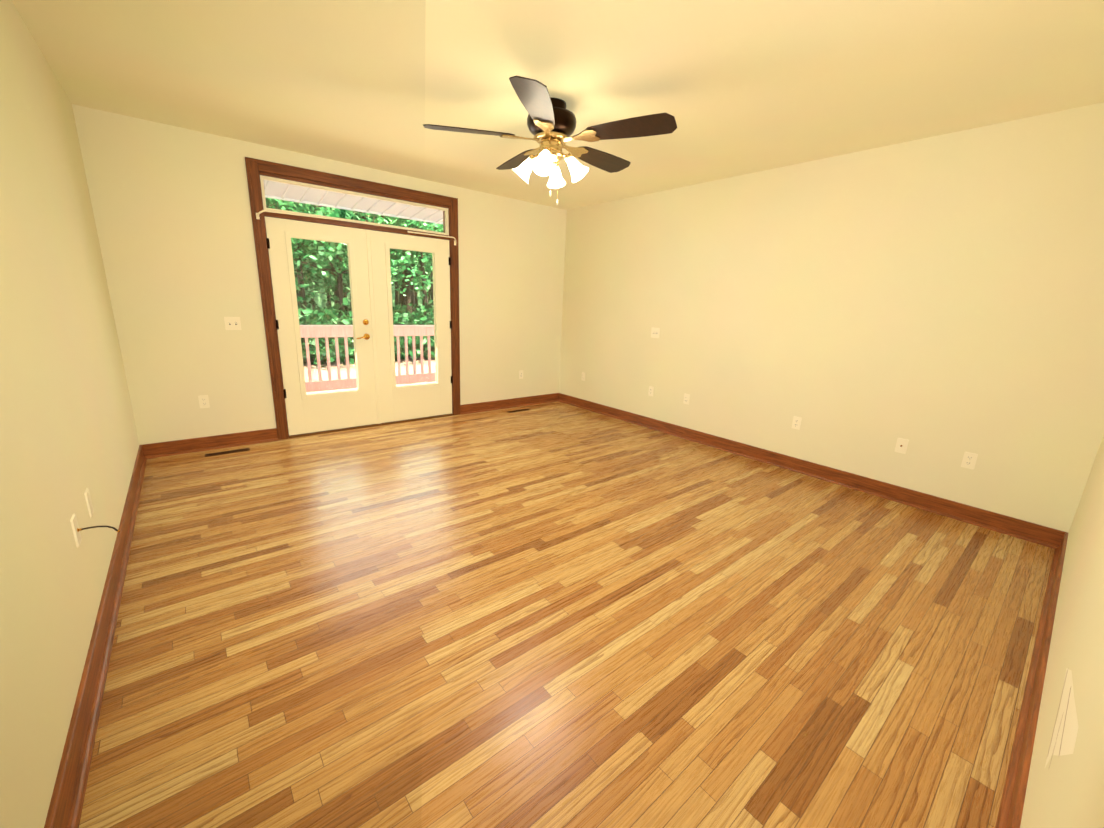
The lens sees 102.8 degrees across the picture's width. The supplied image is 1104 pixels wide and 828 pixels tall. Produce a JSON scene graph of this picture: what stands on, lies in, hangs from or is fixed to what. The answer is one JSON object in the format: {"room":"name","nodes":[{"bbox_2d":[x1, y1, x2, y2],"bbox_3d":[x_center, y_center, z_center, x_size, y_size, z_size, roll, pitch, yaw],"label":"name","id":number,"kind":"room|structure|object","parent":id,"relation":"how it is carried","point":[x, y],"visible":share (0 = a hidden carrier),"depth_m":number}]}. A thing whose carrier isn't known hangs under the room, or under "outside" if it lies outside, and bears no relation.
{"room":"empty living room","nodes":[
{"label":"empty living room","id":0,"kind":"room"},
{"bbox_2d":[0,0,138,827],"bbox_3d":[-1.833,-0.336,1.427,0.150,2.623,5.173,-9,18,-38],"label":"wall","id":1,"kind":"structure","parent":0,"point":[68,434],"depth_m":1.63},
{"bbox_2d":[84,488,93,517],"bbox_3d":[-2.001,0.384,1.908,0.007,0.115,0.070,-9,18,-38],"label":"outlet","id":2,"kind":"object","parent":1,"relation":"attached to","point":[89,502],"depth_m":1.89},
{"bbox_2d":[70,513,119,547],"bbox_3d":[-1.761,0.434,1.705,0.114,0.115,0.072,-9,18,-38],"label":"cable","id":3,"kind":"object","parent":1,"relation":"attached to","point":[76,529],"depth_m":1.67},
{"bbox_2d":[44,445,146,827],"bbox_3d":[-1.858,0.849,1.844,0.032,0.120,5.023,-9,18,-38],"label":"baseboard","id":4,"kind":"structure","parent":1,"relation":"attached to","point":[67,801],"depth_m":1.52},
{"bbox_2d":[72,104,566,444],"bbox_3d":[-1.677,-1.199,4.882,4.893,2.623,0.150,-9,18,-38],"label":"wall","id":5,"kind":"structure","parent":0,"point":[171,208],"depth_m":3.81},
{"bbox_2d":[198,395,209,407],"bbox_3d":[-3.078,-0.108,3.901,0.070,0.115,0.009,-9,18,-38],"label":"outlet","id":6,"kind":"object","parent":5,"relation":"attached to","point":[203,401],"depth_m":3.90},
{"bbox_2d":[142,428,278,458],"bbox_3d":[-3.063,0.259,4.003,0.992,0.120,0.032,-9,18,-38],"label":"baseboard","id":7,"kind":"structure","parent":5,"relation":"attached to","point":[167,448],"depth_m":3.97},
{"bbox_2d":[224,317,241,329],"bbox_3d":[-2.827,-0.802,3.907,0.116,0.115,0.021,-9,18,-38],"label":"light switch","id":8,"kind":"object","parent":5,"relation":"attached to","point":[232,323],"depth_m":3.91},
{"bbox_2d":[256,210,341,220],"bbox_3d":[-2.291,-1.782,4.027,0.688,0.092,0.068,-9,18,-38],"label":"curtain rod","id":9,"kind":"object","parent":5,"relation":"attached to","point":[257,214],"depth_m":3.96},
{"bbox_2d":[265,216,380,435],"bbox_3d":[-2.237,-0.821,4.426,0.907,2.030,0.110,-9,18,-38],"label":"door leaf","id":10,"kind":"structure","parent":5,"relation":"in","point":[323,411],"depth_m":4.42},
{"bbox_2d":[245,157,460,439],"bbox_3d":[-1.923,-1.097,4.694,1.978,2.499,0.184,-9,18,-38],"label":"door frame","id":11,"kind":"structure","parent":5,"relation":"attached to","point":[254,167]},
{"bbox_2d":[260,175,448,234],"bbox_3d":[-1.868,-2.054,4.432,1.784,0.285,0.042,-9,18,-38],"label":"window","id":12,"kind":"structure","parent":5,"relation":"in","point":[318,187],"depth_m":4.34},
{"bbox_2d":[289,413,452,437],"bbox_3d":[-1.984,0.098,5.011,1.784,0.024,0.202,-9,18,-38],"label":"sill","id":13,"kind":"structure","parent":5,"relation":"attached to","point":[356,427],"depth_m":4.84},
{"bbox_2d":[370,230,452,422],"bbox_3d":[-1.552,-0.937,4.997,0.883,2.030,0.072,-9,18,-38],"label":"door leaf","id":14,"kind":"structure","parent":5,"relation":"in","point":[406,402],"depth_m":4.98},
{"bbox_2d":[408,231,455,244],"bbox_3d":[-1.301,-1.923,4.825,0.582,0.083,0.068,-9,18,-38],"label":"curtain rod","id":15,"kind":"object","parent":5,"relation":"attached to","point":[433,235],"visible":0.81,"depth_m":4.79},
{"bbox_2d":[460,393,558,414],"bbox_3d":[-0.521,-0.152,6.038,1.632,0.120,0.032,-9,18,-38],"label":"baseboard","id":16,"kind":"structure","parent":5,"relation":"attached to","point":[500,404],"depth_m":5.97},
{"bbox_2d":[519,370,522,378],"bbox_3d":[-0.420,-0.538,6.029,0.070,0.115,0.009,-9,18,-38],"label":"outlet","id":17,"kind":"object","parent":5,"relation":"attached to","point":[520,374],"visible":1,"depth_m":6.02},
{"bbox_2d":[11,0,1103,209],"bbox_3d":[0.009,-1.978,2.619,4.893,0.120,5.323,-9,18,-38],"label":"ceiling","id":18,"kind":"structure","parent":0,"point":[737,87],"depth_m":2.40},
{"bbox_2d":[423,76,676,204],"bbox_3d":[0.008,-1.681,2.896,1.501,0.591,1.523,-9,18,-38],"label":"ceiling fan","id":19,"kind":"object","parent":18,"relation":"hanging from","point":[551,123],"visible":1,"depth_m":2.72},
{"bbox_2d":[79,401,1054,827],"bbox_3d":[-0.097,0.680,3.288,4.893,0.120,5.323,-9,18,-38],"label":"floor","id":20,"kind":"structure","parent":0,"point":[555,615],"depth_m":1.89},
{"bbox_2d":[205,448,249,456],"bbox_3d":[-2.894,0.341,3.939,0.325,0.004,0.072,-9,18,-38],"label":"floor vent","id":21,"kind":"object","parent":20,"relation":"in","point":[227,452],"depth_m":3.93},
{"bbox_2d":[507,409,529,412],"bbox_3d":[-0.443,-0.043,5.855,0.327,0.004,0.072,-9,18,-38],"label":"floor vent","id":22,"kind":"object","parent":20,"relation":"in","point":[518,410],"visible":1,"depth_m":5.86},
{"bbox_2d":[559,102,1103,532],"bbox_3d":[1.840,-0.930,4.368,0.150,2.623,5.173,-9,18,-38],"label":"wall","id":23,"kind":"structure","parent":0,"point":[937,302],"depth_m":3.39},
{"bbox_2d":[648,386,653,395],"bbox_3d":[1.169,-0.269,5.211,0.009,0.115,0.070,-9,18,-38],"label":"outlet","id":24,"kind":"object","parent":23,"relation":"attached to","point":[651,390],"visible":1,"depth_m":5.21},
{"bbox_2d":[651,327,659,337],"bbox_3d":[1.179,-0.931,5.055,0.021,0.115,0.116,-9,18,-38],"label":"light switch","id":25,"kind":"object","parent":23,"relation":"attached to","point":[655,332],"visible":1,"depth_m":5.06},
{"bbox_2d":[683,393,689,404],"bbox_3d":[1.478,-0.165,4.847,0.009,0.115,0.070,-9,18,-38],"label":"outlet","id":26,"kind":"object","parent":23,"relation":"attached to","point":[686,398],"visible":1,"depth_m":4.84},
{"bbox_2d":[792,416,801,429],"bbox_3d":[2.209,0.081,3.984,0.009,0.115,0.070,-9,18,-38],"label":"outlet","id":27,"kind":"object","parent":23,"relation":"attached to","point":[796,423],"visible":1,"depth_m":3.98},
{"bbox_2d":[558,393,1067,548],"bbox_3d":[1.674,0.279,4.673,0.032,0.120,5.023,-9,18,-38],"label":"baseboard","id":28,"kind":"structure","parent":23,"relation":"attached to","point":[1023,530],"depth_m":3.65},
{"bbox_2d":[895,438,908,453],"bbox_3d":[2.695,0.246,3.403,0.017,0.115,0.070,-9,18,-38],"label":"outlet","id":29,"kind":"object","parent":23,"relation":"attached to","point":[901,445],"visible":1,"depth_m":3.40},
{"bbox_2d":[961,452,977,468],"bbox_3d":[2.946,0.329,3.114,0.009,0.115,0.070,-9,18,-38],"label":"outlet","id":30,"kind":"object","parent":23,"relation":"attached to","point":[969,460],"visible":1,"depth_m":3.11},
{"bbox_2d":[1020,435,1103,827],"bbox_3d":[1.589,-0.099,1.025,4.593,2.623,0.150,-9,18,-38],"label":"wall","id":31,"kind":"structure","parent":0,"point":[1064,791],"depth_m":1.14},
{"bbox_2d":[995,533,1067,827],"bbox_3d":[1.484,1.095,1.398,4.593,0.120,0.032,-9,18,-38],"label":"baseboard","id":32,"kind":"structure","parent":31,"relation":"attached to","point":[1010,812],"depth_m":1.57},
{"bbox_2d":[1045,668,1077,767],"bbox_3d":[1.243,0.740,1.073,0.575,0.277,0.001,-9,18,-38],"label":"wall plate","id":33,"kind":"object","parent":31,"relation":"attached to","point":[1064,736],"visible":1,"depth_m":1.04},
{"label":"outside","id":34,"kind":"structure","parent":0,"visible":0},
{"bbox_2d":[303,355,435,393],"bbox_3d":[-18.565,-5.781,29.406,130.000,0.150,100.000,-9,18,-38],"label":"ground","id":35,"kind":"structure","parent":34,"point":[314,367],"depth_m":13.53},
{"bbox_2d":[265,198,345,310],"bbox_3d":[-8.357,-7.995,12.559,5.223,13.186,6.135,-9,18,-38],"label":"tree","id":36,"kind":"object","parent":35,"relation":"on","point":[274,203],"depth_m":13.45},
{"bbox_2d":[283,201,343,294],"bbox_3d":[-10.293,-8.650,16.890,6.581,12.190,6.625,-9,18,-38],"label":"tree","id":37,"kind":"object","parent":35,"relation":"on","point":[303,264],"depth_m":18.22},
{"bbox_2d":[269,200,371,272],"bbox_3d":[-9.916,-7.488,13.975,7.759,11.404,8.054,-9,18,-38],"label":"tree","id":38,"kind":"object","parent":35,"relation":"on","point":[305,248],"depth_m":14.29},
{"bbox_2d":[293,250,347,311],"bbox_3d":[-10.059,-8.798,17.288,7.780,12.303,7.309,-9,18,-38],"label":"tree","id":39,"kind":"object","parent":35,"relation":"on","point":[307,296],"depth_m":18.14},
{"bbox_2d":[266,198,380,318],"bbox_3d":[-8.141,-8.404,14.362,6.877,13.119,7.290,-9,18,-38],"label":"tree","id":40,"kind":"object","parent":35,"relation":"on","point":[322,212],"depth_m":14.71},
{"bbox_2d":[304,252,348,303],"bbox_3d":[-10.666,-9.155,20.223,5.928,11.518,5.529,-9,18,-38],"label":"tree","id":41,"kind":"object","parent":35,"relation":"on","point":[323,287],"depth_m":20.83},
{"bbox_2d":[326,287,331,307],"bbox_3d":[-11.666,-9.703,21.657,5.171,11.807,5.630,-9,18,-38],"label":"tree","id":42,"kind":"object","parent":35,"relation":"on","point":[328,301],"depth_m":22.58},
{"bbox_2d":[267,201,397,317],"bbox_3d":[-7.353,-8.711,14.302,7.177,13.800,5.724,-9,18,-38],"label":"tree","id":43,"kind":"object","parent":35,"relation":"on","point":[326,256],"depth_m":14.88},
{"bbox_2d":[294,219,385,317],"bbox_3d":[-9.108,-8.881,18.017,5.639,12.190,5.505,-9,18,-38],"label":"tree","id":44,"kind":"object","parent":35,"relation":"on","point":[315,278],"depth_m":18.17},
{"bbox_2d":[275,201,442,293],"bbox_3d":[-6.657,-7.970,15.363,7.976,11.912,7.331,-9,18,-38],"label":"tree","id":45,"kind":"object","parent":35,"relation":"on","point":[335,214],"depth_m":15.33},
{"bbox_2d":[303,253,418,310],"bbox_3d":[-9.165,-9.092,19.645,5.643,11.798,5.811,-9,18,-38],"label":"tree","id":46,"kind":"object","parent":35,"relation":"on","point":[349,284],"depth_m":20.32},
{"bbox_2d":[305,249,425,290],"bbox_3d":[-8.145,-9.832,18.498,6.200,13.870,6.329,-9,18,-38],"label":"tree","id":47,"kind":"object","parent":35,"relation":"on","point":[393,266],"depth_m":19.43},
{"bbox_2d":[298,277,434,367],"bbox_3d":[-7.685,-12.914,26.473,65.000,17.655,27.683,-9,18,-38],"label":"bush","id":48,"kind":"object","parent":35,"relation":"on","point":[400,319],"depth_m":15.18},
{"bbox_2d":[297,204,442,260],"bbox_3d":[-6.549,-8.262,15.553,6.698,12.399,6.441,-9,18,-38],"label":"tree","id":49,"kind":"object","parent":35,"relation":"on","point":[372,216],"depth_m":15.16},
{"bbox_2d":[315,211,434,313],"bbox_3d":[-5.624,-8.413,17.313,7.746,11.887,7.066,-9,18,-38],"label":"tree","id":50,"kind":"object","parent":35,"relation":"on","point":[408,294],"depth_m":17.97},
{"bbox_2d":[324,219,432,292],"bbox_3d":[-7.562,-8.881,18.883,6.196,11.885,6.300,-9,18,-38],"label":"tree","id":51,"kind":"object","parent":35,"relation":"on","point":[391,275],"depth_m":19.92},
{"bbox_2d":[334,215,437,263],"bbox_3d":[-6.888,-9.120,16.860,6.644,13.379,7.394,-9,18,-38],"label":"tree","id":52,"kind":"object","parent":35,"relation":"on","point":[415,225],"depth_m":16.91},
{"bbox_2d":[396,276,401,308],"bbox_3d":[-9.704,-12.049,28.918,5.994,12.974,5.568,-9,18,-38],"label":"tree","id":53,"kind":"object","parent":35,"relation":"on","point":[399,295],"depth_m":29.66},
{"bbox_2d":[391,262,422,312],"bbox_3d":[-11.442,-13.420,31.549,5.792,14.217,5.032,-9,18,-38],"label":"tree","id":54,"kind":"object","parent":35,"relation":"on","point":[396,295],"depth_m":32.32},
{"bbox_2d":[376,214,442,315],"bbox_3d":[-4.994,-9.216,17.260,7.303,13.525,7.618,-9,18,-38],"label":"tree","id":55,"kind":"object","parent":35,"relation":"on","point":[422,287],"depth_m":16.97},
{"bbox_2d":[392,264,430,300],"bbox_3d":[-6.535,-10.911,25.045,5.675,12.894,6.092,-9,18,-38],"label":"tree","id":56,"kind":"object","parent":35,"relation":"on","point":[418,286],"depth_m":25.74},
{"bbox_2d":[394,223,431,313],"bbox_3d":[-7.136,-9.511,22.313,6.122,11.462,6.032,-9,18,-38],"label":"tree","id":57,"kind":"object","parent":35,"relation":"on","point":[403,299],"depth_m":22.91},
{"bbox_2d":[390,224,442,319],"bbox_3d":[-5.048,-8.871,19.862,6.106,11.579,6.501,-9,18,-38],"label":"tree","id":58,"kind":"object","parent":35,"relation":"on","point":[431,281],"depth_m":20.84},
{"bbox_2d":[414,276,420,308],"bbox_3d":[-10.928,-13.516,34.282,5.465,13.104,5.184,-9,18,-38],"label":"tree","id":59,"kind":"object","parent":35,"relation":"on","point":[416,299],"depth_m":35.58},
{"bbox_2d":[398,219,442,316],"bbox_3d":[-5.779,-9.906,17.546,6.832,14.657,6.948,-9,18,-38],"label":"tree","id":60,"kind":"object","parent":35,"relation":"on","point":[412,286],"depth_m":18.79},
{"bbox_2d":[425,261,431,304],"bbox_3d":[-6.141,-10.283,23.404,6.280,12.504,8.204,-9,18,-38],"label":"tree","id":61,"kind":"object","parent":35,"relation":"on","point":[429,298],"depth_m":23.90},
{"bbox_3d":[-1.961,-1.169,4.765,20.000,4.200,0.020,-9,18,-38],"label":"siding","id":62,"kind":"object","parent":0,"visible":0},
{"bbox_2d":[263,180,442,223],"bbox_3d":[-2.332,-3.014,5.661,11.000,0.390,2.610,-9,18,-38],"label":"porch roof","id":63,"kind":"structure","parent":62,"relation":"attached to","point":[352,205],"depth_m":6.46},
{"bbox_3d":[-2.395,-0.025,6.343,11.000,0.220,2.425,-9,18,-38],"label":"floor","id":64,"kind":"structure","parent":0,"visible":0},
{"bbox_2d":[300,325,435,391],"bbox_3d":[-3.043,-0.870,6.985,11.004,1.055,0.150,-9,18,-38],"label":"deck railing","id":65,"kind":"object","parent":64,"relation":"on","point":[417,331],"depth_m":6.83}
]}

